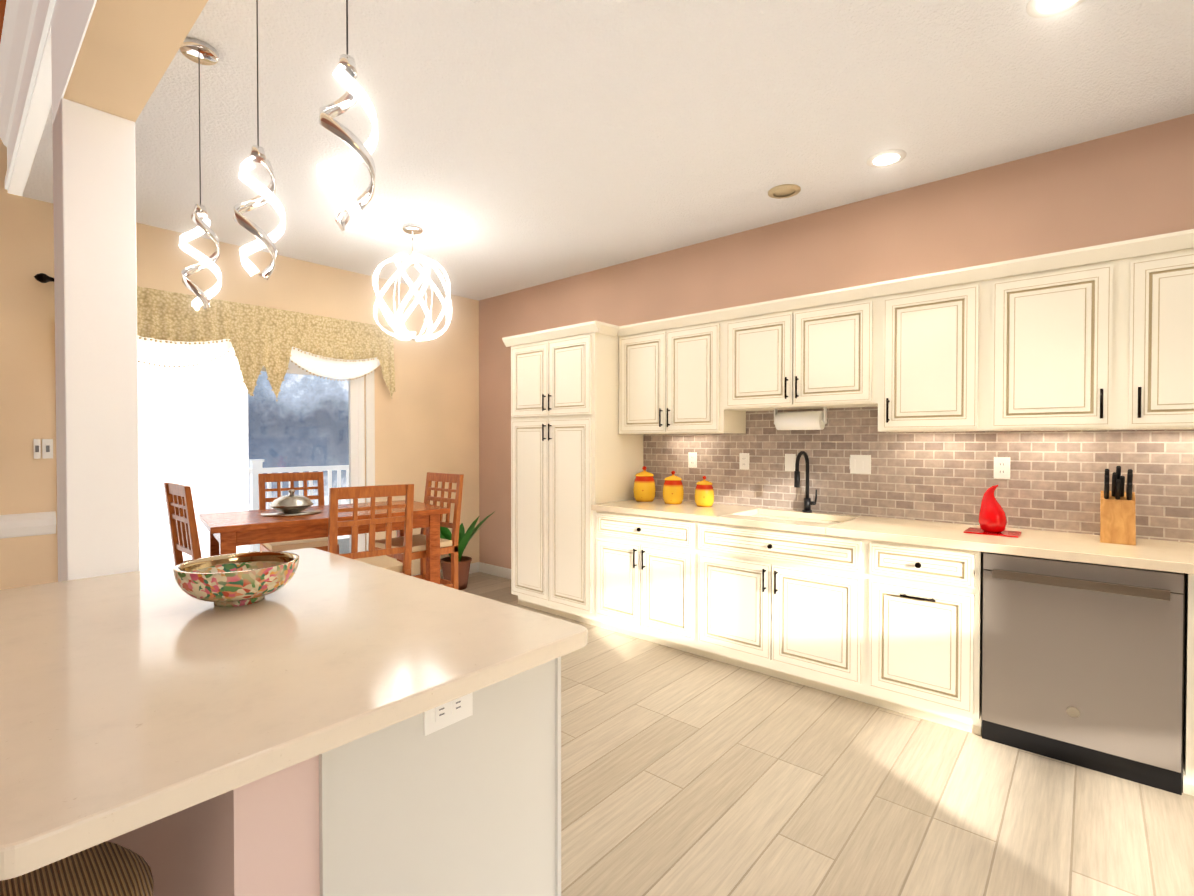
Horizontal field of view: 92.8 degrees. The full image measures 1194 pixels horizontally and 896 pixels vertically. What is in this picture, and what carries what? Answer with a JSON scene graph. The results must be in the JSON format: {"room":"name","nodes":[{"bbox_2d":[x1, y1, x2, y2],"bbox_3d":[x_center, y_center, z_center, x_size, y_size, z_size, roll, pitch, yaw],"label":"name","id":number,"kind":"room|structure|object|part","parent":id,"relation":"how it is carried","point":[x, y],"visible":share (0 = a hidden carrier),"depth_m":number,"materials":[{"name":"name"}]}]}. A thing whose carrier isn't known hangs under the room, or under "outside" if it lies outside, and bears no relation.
{"room":"kitchen","nodes":[
{"label":"kitchen","id":0,"kind":"room"},
{"bbox_2d":[0,0,5,41],"bbox_3d":[-1.999,-1.909,-0.906,8.180,0.100,4.600,1,1,41],"label":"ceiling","id":1,"kind":"structure","parent":0,"point":[2,6],"depth_m":2.49,"materials":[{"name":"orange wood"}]},
{"bbox_2d":[7,0,56,195],"bbox_3d":[-0.509,-1.681,0.809,8.180,0.400,0.060,1,1,41],"label":"fascia","id":2,"kind":"object","parent":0,"point":[40,103],"depth_m":2.60,"materials":[{"name":"white paint"}]},
{"bbox_2d":[0,138,478,589],"bbox_3d":[-3.918,-0.284,3.026,0.150,3.250,7.980,1,1,41],"label":"wall","id":3,"kind":"structure","parent":0,"point":[426,417],"depth_m":4.34,"materials":[{"name":"beige paint"}]},
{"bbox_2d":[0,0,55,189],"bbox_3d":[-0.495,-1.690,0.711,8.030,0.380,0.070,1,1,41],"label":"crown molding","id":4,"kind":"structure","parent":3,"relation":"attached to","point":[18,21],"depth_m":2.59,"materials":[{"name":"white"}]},
{"bbox_2d":[0,511,55,538],"bbox_3d":[-4.913,0.487,1.754,0.029,0.140,4.720,1,1,41],"label":"trim","id":5,"kind":"structure","parent":3,"relation":"attached to","point":[26,524],"depth_m":3.44,"materials":[{"name":"white wood"}]},
{"bbox_2d":[33,439,52,458],"bbox_3d":[-3.404,0.005,3.496,0.011,0.120,0.086,1,1,41],"label":"switch plate","id":6,"kind":"object","parent":3,"relation":"attached to","point":[47,448],"visible":1,"depth_m":3.50,"materials":[{"name":"white plastic"}]},
{"bbox_2d":[34,273,399,335],"bbox_3d":[-2.595,-1.036,4.330,0.119,0.080,2.420,1,1,41],"label":"curtain rod","id":7,"kind":"object","parent":3,"relation":"attached to","point":[42,277],"visible":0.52,"depth_m":3.42,"materials":[{"name":"brown metal"}]},
{"bbox_2d":[138,347,248,570],"bbox_3d":[-2.991,0.169,3.949,0.020,2.280,1.020,1,1,41],"label":"panel","id":8,"kind":"object","parent":7,"relation":"hanging from","point":[193,427],"visible":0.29,"depth_m":4.06,"materials":[{"name":"white fabric"}]},
{"bbox_2d":[137,286,395,400],"bbox_3d":[-2.561,-0.716,4.305,0.108,0.718,2.215,1,1,41],"label":"curtain valance","id":9,"kind":"object","parent":7,"relation":"hanging from","point":[174,328],"visible":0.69,"depth_m":4.29,"materials":[{"name":"fabric"}]},
{"bbox_2d":[248,359,374,553],"bbox_3d":[-2.721,0.256,4.364,0.128,2.135,2.070,1,1,41],"label":"sliding door","id":10,"kind":"structure","parent":3,"relation":"in","point":[356,430],"depth_m":5.00,"materials":[{"name":"glass"}]},
{"bbox_3d":[-2.679,0.257,4.328,0.017,2.135,2.070,1,1,41],"label":"window casing trim","id":11,"kind":"part","parent":10,"relation":"part of","materials":[{"name":"white wood"}]},
{"bbox_2d":[411,562,478,578],"bbox_3d":[-1.619,1.259,5.560,0.014,0.100,1.130,1,1,41],"label":"baseboard","id":12,"kind":"structure","parent":3,"relation":"attached to","point":[474,567],"depth_m":5.92,"materials":[{"name":"white wood"}]},
{"bbox_2d":[22,0,1193,300],"bbox_3d":[0.660,-1.548,2.154,8.180,0.100,3.500,1,1,41],"label":"ceiling","id":13,"kind":"structure","parent":0,"point":[522,144],"depth_m":2.55,"materials":[{"name":"white paint"}]},
{"bbox_2d":[51,0,207,123],"bbox_3d":[0.377,-1.297,0.130,5.945,0.350,0.190,1,1,41],"label":"ceiling beam","id":14,"kind":"structure","parent":13,"relation":"attached to","point":[114,57],"depth_m":1.67,"materials":[{"name":"white paint"}]},
{"bbox_2d":[179,37,221,310],"bbox_3d":[-1.493,-1.008,2.136,0.134,0.977,0.130,1,1,41],"label":"pendant light","id":15,"kind":"object","parent":13,"relation":"hanging from","point":[198,51],"visible":0.98,"depth_m":2.13,"materials":[{"name":"white metal"}]},
{"bbox_2d":[233,0,284,279],"bbox_3d":[-1.022,-1.003,1.719,0.130,0.977,0.134,1,1,41],"label":"pendant light","id":16,"kind":"object","parent":13,"relation":"hanging from","point":[265,196],"visible":1,"depth_m":1.71,"materials":[{"name":"white metal"}]},
{"bbox_2d":[317,0,377,230],"bbox_3d":[-0.579,-0.998,1.320,0.134,0.977,0.130,1,1,41],"label":"pendant light","id":17,"kind":"object","parent":13,"relation":"hanging from","point":[345,73],"visible":1,"depth_m":1.30,"materials":[{"name":"white metal"}]},
{"bbox_2d":[373,223,451,340],"bbox_3d":[-1.269,-1.130,3.918,0.510,0.779,0.533,1,1,41],"label":"orb chandelier","id":18,"kind":"object","parent":13,"relation":"hanging from","point":[398,327],"visible":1,"depth_m":3.88,"materials":[{"name":"white metal"}]},
{"bbox_2d":[768,184,800,198],"bbox_3d":[1.102,-1.508,3.347,0.184,0.010,0.184,1,1,41],"label":"recessed light","id":19,"kind":"object","parent":13,"relation":"in","point":[784,191],"visible":1,"depth_m":3.34,"materials":[{"name":"beige"}]},
{"bbox_2d":[867,149,905,167],"bbox_3d":[1.504,-1.503,2.957,0.184,0.010,0.184,1,1,41],"label":"recessed light","id":20,"kind":"object","parent":13,"relation":"in","point":[886,158],"visible":1,"depth_m":2.95,"materials":[{"name":"white"}]},
{"bbox_2d":[1026,0,1084,17],"bbox_3d":[1.533,-1.489,1.878,0.184,0.010,0.184,1,1,41],"label":"recessed light","id":21,"kind":"object","parent":13,"relation":"in","point":[1041,8],"visible":1,"depth_m":1.92,"materials":[{"name":"white"}]},
{"bbox_2d":[440,572,1193,895],"bbox_3d":[-0.850,1.404,0.457,8.180,0.060,8.100,1,1,41],"label":"floor","id":22,"kind":"structure","parent":0,"point":[683,773],"depth_m":2.17,"materials":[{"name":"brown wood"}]},
{"bbox_2d":[0,841,153,895],"bbox_3d":[-0.881,0.943,0.750,0.476,0.855,0.476,1,1,41],"label":"stool","id":23,"kind":"object","parent":22,"relation":"on","point":[106,868],"visible":0.67,"depth_m":0.87,"materials":[{"name":"wicker"}]},
{"bbox_2d":[52,98,139,581],"bbox_3d":[-1.774,0.104,2.020,0.241,2.500,0.190,1,1,41],"label":"island column","id":24,"kind":"structure","parent":22,"relation":"on","point":[95,278],"depth_m":1.93,"materials":[{"name":"white paint"}]},
{"bbox_2d":[164,482,256,565],"bbox_3d":[-2.255,0.771,3.435,0.450,1.130,0.490,1,1,41],"label":"dining chair","id":25,"kind":"object","parent":22,"relation":"on","point":[182,522],"visible":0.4,"depth_m":3.26,"materials":[{"name":"brown wood"}]},
{"bbox_2d":[258,472,338,553],"bbox_3d":[-2.235,0.760,4.260,0.450,1.130,0.490,-1,1,-39],"label":"dining chair","id":26,"kind":"object","parent":22,"relation":"on","point":[316,543],"visible":0.42,"depth_m":4.30,"materials":[{"name":"brown wood"}]},
{"bbox_2d":[199,500,449,583],"bbox_3d":[-1.792,0.876,3.809,1.380,0.910,0.750,-1,1,-39],"label":"dining table","id":27,"kind":"object","parent":22,"relation":"on","point":[229,532],"visible":0.6,"depth_m":3.52,"materials":[{"name":"brown wood"}]},
{"bbox_2d":[261,489,320,516],"bbox_3d":[-1.976,0.344,3.679,0.350,0.156,0.350,1,1,41],"label":"covered dish","id":28,"kind":"object","parent":27,"relation":"on","point":[292,504],"visible":1,"depth_m":3.61,"materials":[{"name":"grey metal"}]},
{"bbox_2d":[116,660,560,895],"bbox_3d":[-0.874,0.919,1.670,1.503,0.879,0.768,1,1,41],"label":"kitchen island","id":29,"kind":"object","parent":22,"relation":"on","point":[463,798],"depth_m":1.13,"materials":[{"name":"wood"}]},
{"bbox_2d":[0,548,587,880],"bbox_3d":[-0.954,0.460,1.543,1.620,0.040,1.020,1,1,41],"label":"island countertop","id":30,"kind":"structure","parent":29,"relation":"on","point":[131,703],"depth_m":1.11,"materials":[{"name":"beige stone"}]},
{"bbox_2d":[173,551,298,606],"bbox_3d":[-1.024,0.382,1.629,0.304,0.112,0.304,1,1,41],"label":"bowl","id":31,"kind":"object","parent":30,"relation":"on","point":[236,579],"visible":1,"depth_m":1.57,"materials":[{"name":"multicoloured ceramic"}]},
{"bbox_2d":[423,692,472,735],"bbox_3d":[-0.306,0.538,1.179,0.008,0.072,0.116,1,1,41],"label":"outlet","id":32,"kind":"object","parent":29,"relation":"attached to","point":[441,719],"depth_m":1.18,"materials":[{"name":"white plastic"}]},
{"bbox_2d":[328,484,413,575],"bbox_3d":[-1.381,0.772,3.330,0.450,1.130,0.490,-1,1,-39],"label":"dining chair","id":33,"kind":"object","parent":22,"relation":"on","point":[378,558],"visible":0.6,"depth_m":3.17,"materials":[{"name":"brown wood"}]},
{"bbox_2d":[375,472,463,588],"bbox_3d":[-1.319,0.761,4.190,0.450,1.130,0.490,1,1,41],"label":"dining chair","id":34,"kind":"object","parent":22,"relation":"on","point":[419,546],"visible":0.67,"depth_m":4.20,"materials":[{"name":"brown wood"}]},
{"bbox_2d":[440,512,493,589],"bbox_3d":[-1.333,0.964,5.331,0.622,0.695,0.762,1,1,41],"label":"potted plant","id":35,"kind":"object","parent":22,"relation":"on","point":[464,562],"visible":0.54,"depth_m":5.25,"materials":[{"name":"green plant"}]},
{"bbox_2d":[506,321,645,623],"bbox_3d":[-0.175,0.203,4.651,0.930,2.236,0.619,1,1,41],"label":"tall cabinet","id":36,"kind":"object","parent":22,"relation":"on","point":[568,455],"depth_m":4.35,"materials":[{"name":"beige wood"}]},
{"bbox_2d":[590,509,689,652],"bbox_3d":[0.497,0.888,4.075,0.848,0.881,0.619,1,1,41],"label":"base cabinet","id":37,"kind":"object","parent":22,"relation":"on","point":[640,566],"depth_m":3.85,"materials":[{"name":"beige wood"}]},
{"bbox_2d":[690,521,861,700],"bbox_3d":[1.194,0.895,3.468,1.000,0.881,0.619,1,1,41],"label":"base cabinet","id":38,"kind":"object","parent":22,"relation":"on","point":[772,602],"depth_m":3.21,"materials":[{"name":"beige wood"}]},
{"bbox_2d":[861,541,953,727],"bbox_3d":[1.753,0.902,2.982,0.482,0.881,0.619,1,1,41],"label":"base cabinet","id":39,"kind":"object","parent":22,"relation":"on","point":[908,590],"depth_m":2.78,"materials":[{"name":"beige wood"}]},
{"bbox_2d":[954,549,1193,795],"bbox_3d":[2.188,0.906,2.600,0.820,0.881,0.623,1,1,41],"label":"base cabinet","id":40,"kind":"object","parent":22,"relation":"on","point":[1091,667],"depth_m":2.36,"materials":[{"name":"silver metal"}]},
{"bbox_2d":[590,497,1193,576],"bbox_3d":[1.518,0.439,3.164,3.578,0.040,0.643,1,1,41],"label":"countertop","id":41,"kind":"structure","parent":40,"relation":"on","point":[1154,553],"depth_m":2.80,"materials":[{"name":"beige stone"}]},
{"bbox_2d":[633,466,655,501],"bbox_3d":[0.362,0.270,4.332,0.170,0.266,0.170,1,1,41],"label":"canister","id":42,"kind":"object","parent":41,"relation":"on","point":[644,489],"visible":1,"depth_m":4.27,"materials":[{"name":"ceramic"}]},
{"bbox_2d":[663,471,683,503],"bbox_3d":[0.558,0.286,4.162,0.153,0.239,0.153,1,1,41],"label":"canister","id":43,"kind":"object","parent":41,"relation":"on","point":[673,491],"visible":1,"depth_m":4.11,"materials":[{"name":"ceramic"}]},
{"bbox_2d":[695,476,713,506],"bbox_3d":[0.754,0.301,3.991,0.136,0.213,0.136,1,1,41],"label":"canister","id":44,"kind":"object","parent":41,"relation":"on","point":[704,493],"visible":1,"depth_m":3.94,"materials":[{"name":"ceramic"}]},
{"bbox_2d":[746,513,837,524],"bbox_3d":[1.200,0.545,3.487,0.664,0.205,0.404,1,1,41],"label":"sink","id":45,"kind":"object","parent":41,"relation":"in","point":[833,520],"depth_m":3.63,"materials":[{"name":"white ceramic"}]},
{"bbox_2d":[794,449,817,512],"bbox_3d":[1.318,0.216,3.587,0.100,0.394,0.217,1,1,41],"label":"faucet","id":46,"kind":"object","parent":41,"relation":"on","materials":[{"name":"black metal"}]},
{"bbox_2d":[964,528,1021,537],"bbox_3d":[1.969,0.419,2.829,0.220,0.006,0.180,1,1,41],"label":"trivet","id":47,"kind":"object","parent":41,"relation":"on","point":[1002,533],"visible":0.94,"depth_m":2.80,"materials":[{"name":"red"}]},
{"bbox_2d":[978,485,1006,532],"bbox_3d":[1.969,0.299,2.828,0.120,0.234,0.118,1,1,41],"label":"vase","id":48,"kind":"object","parent":47,"relation":"on","point":[992,516],"visible":1,"depth_m":2.80,"materials":[{"name":"red"}]},
{"bbox_2d":[1100,466,1135,544],"bbox_3d":[2.377,0.252,2.596,0.116,0.348,0.212,1,1,41],"label":"knife block","id":49,"kind":"object","parent":41,"relation":"on","point":[1117,516],"visible":1,"depth_m":2.55,"materials":[{"name":"brown wood"}]},
{"bbox_2d":[981,552,1184,794],"bbox_3d":[2.173,0.909,2.583,0.648,0.875,0.668,1,1,41],"label":"dishwasher","id":50,"kind":"object","parent":40,"relation":"in","point":[1083,661],"depth_m":2.34,"materials":[{"name":"silver metal"}]},
{"bbox_2d":[479,114,1193,568],"bbox_3d":[1.770,-0.089,3.447,8.180,2.850,0.120,1,1,41],"label":"wall","id":51,"kind":"structure","parent":0,"point":[1131,184],"depth_m":3.45,"materials":[{"name":"pink paint"}]},
{"bbox_2d":[479,562,510,578],"bbox_3d":[-0.791,1.258,5.602,1.209,0.100,0.015,1,1,41],"label":"baseboard","id":52,"kind":"structure","parent":51,"relation":"attached to","point":[494,570],"depth_m":5.81,"materials":[{"name":"white wood"}]},
{"bbox_2d":[618,309,749,436],"bbox_3d":[0.600,-0.506,4.146,0.888,0.806,0.349,1,1,41],"label":"upper cabinet","id":53,"kind":"object","parent":51,"relation":"attached to","point":[670,369],"depth_m":3.98,"materials":[{"name":"beige wood"}]},
{"bbox_2d":[722,299,793,412],"bbox_3d":[1.136,-0.578,3.679,0.532,0.650,0.349,1,1,41],"label":"upper cabinet","id":54,"kind":"object","parent":51,"relation":"attached to","point":[750,331],"depth_m":3.60,"materials":[{"name":"beige wood"}]},
{"bbox_2d":[778,283,877,412],"bbox_3d":[1.444,-0.575,3.411,0.532,0.650,0.349,1,1,41],"label":"upper cabinet","id":55,"kind":"object","parent":51,"relation":"attached to","point":[828,340],"depth_m":3.28,"materials":[{"name":"beige wood"}]},
{"bbox_2d":[874,265,981,432],"bbox_3d":[1.829,-0.492,3.077,0.490,0.806,0.349,1,1,41],"label":"upper cabinet","id":56,"kind":"object","parent":51,"relation":"attached to","point":[930,325],"depth_m":2.94,"materials":[{"name":"beige wood"}]},
{"bbox_2d":[982,229,1193,432],"bbox_3d":[2.384,-0.486,2.594,0.980,0.806,0.349,1,1,41],"label":"upper cabinet","id":57,"kind":"object","parent":51,"relation":"attached to","point":[1098,338],"depth_m":2.53,"materials":[{"name":"beige wood"}]},
{"label":"outside","id":58,"kind":"structure","parent":0,"visible":0},
{"bbox_2d":[248,371,348,550],"bbox_3d":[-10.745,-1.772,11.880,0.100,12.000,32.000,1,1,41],"label":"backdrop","id":59,"kind":"structure","parent":58,"point":[325,415],"depth_m":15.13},
{"bbox_2d":[249,538,348,553],"bbox_3d":[-4.002,1.381,5.388,3.050,0.100,9.000,1,1,41],"label":"floor","id":60,"kind":"structure","parent":58,"point":[344,544],"depth_m":7.59,"materials":[{"name":"beige"}]},
{"bbox_2d":[248,459,348,551],"bbox_3d":[-4.932,0.736,6.177,0.140,1.170,9.018,1,1,41],"label":"deck railing","id":61,"kind":"object","parent":60,"relation":"on","point":[259,467],"depth_m":7.13,"materials":[{"name":"white wood"}]}
]}

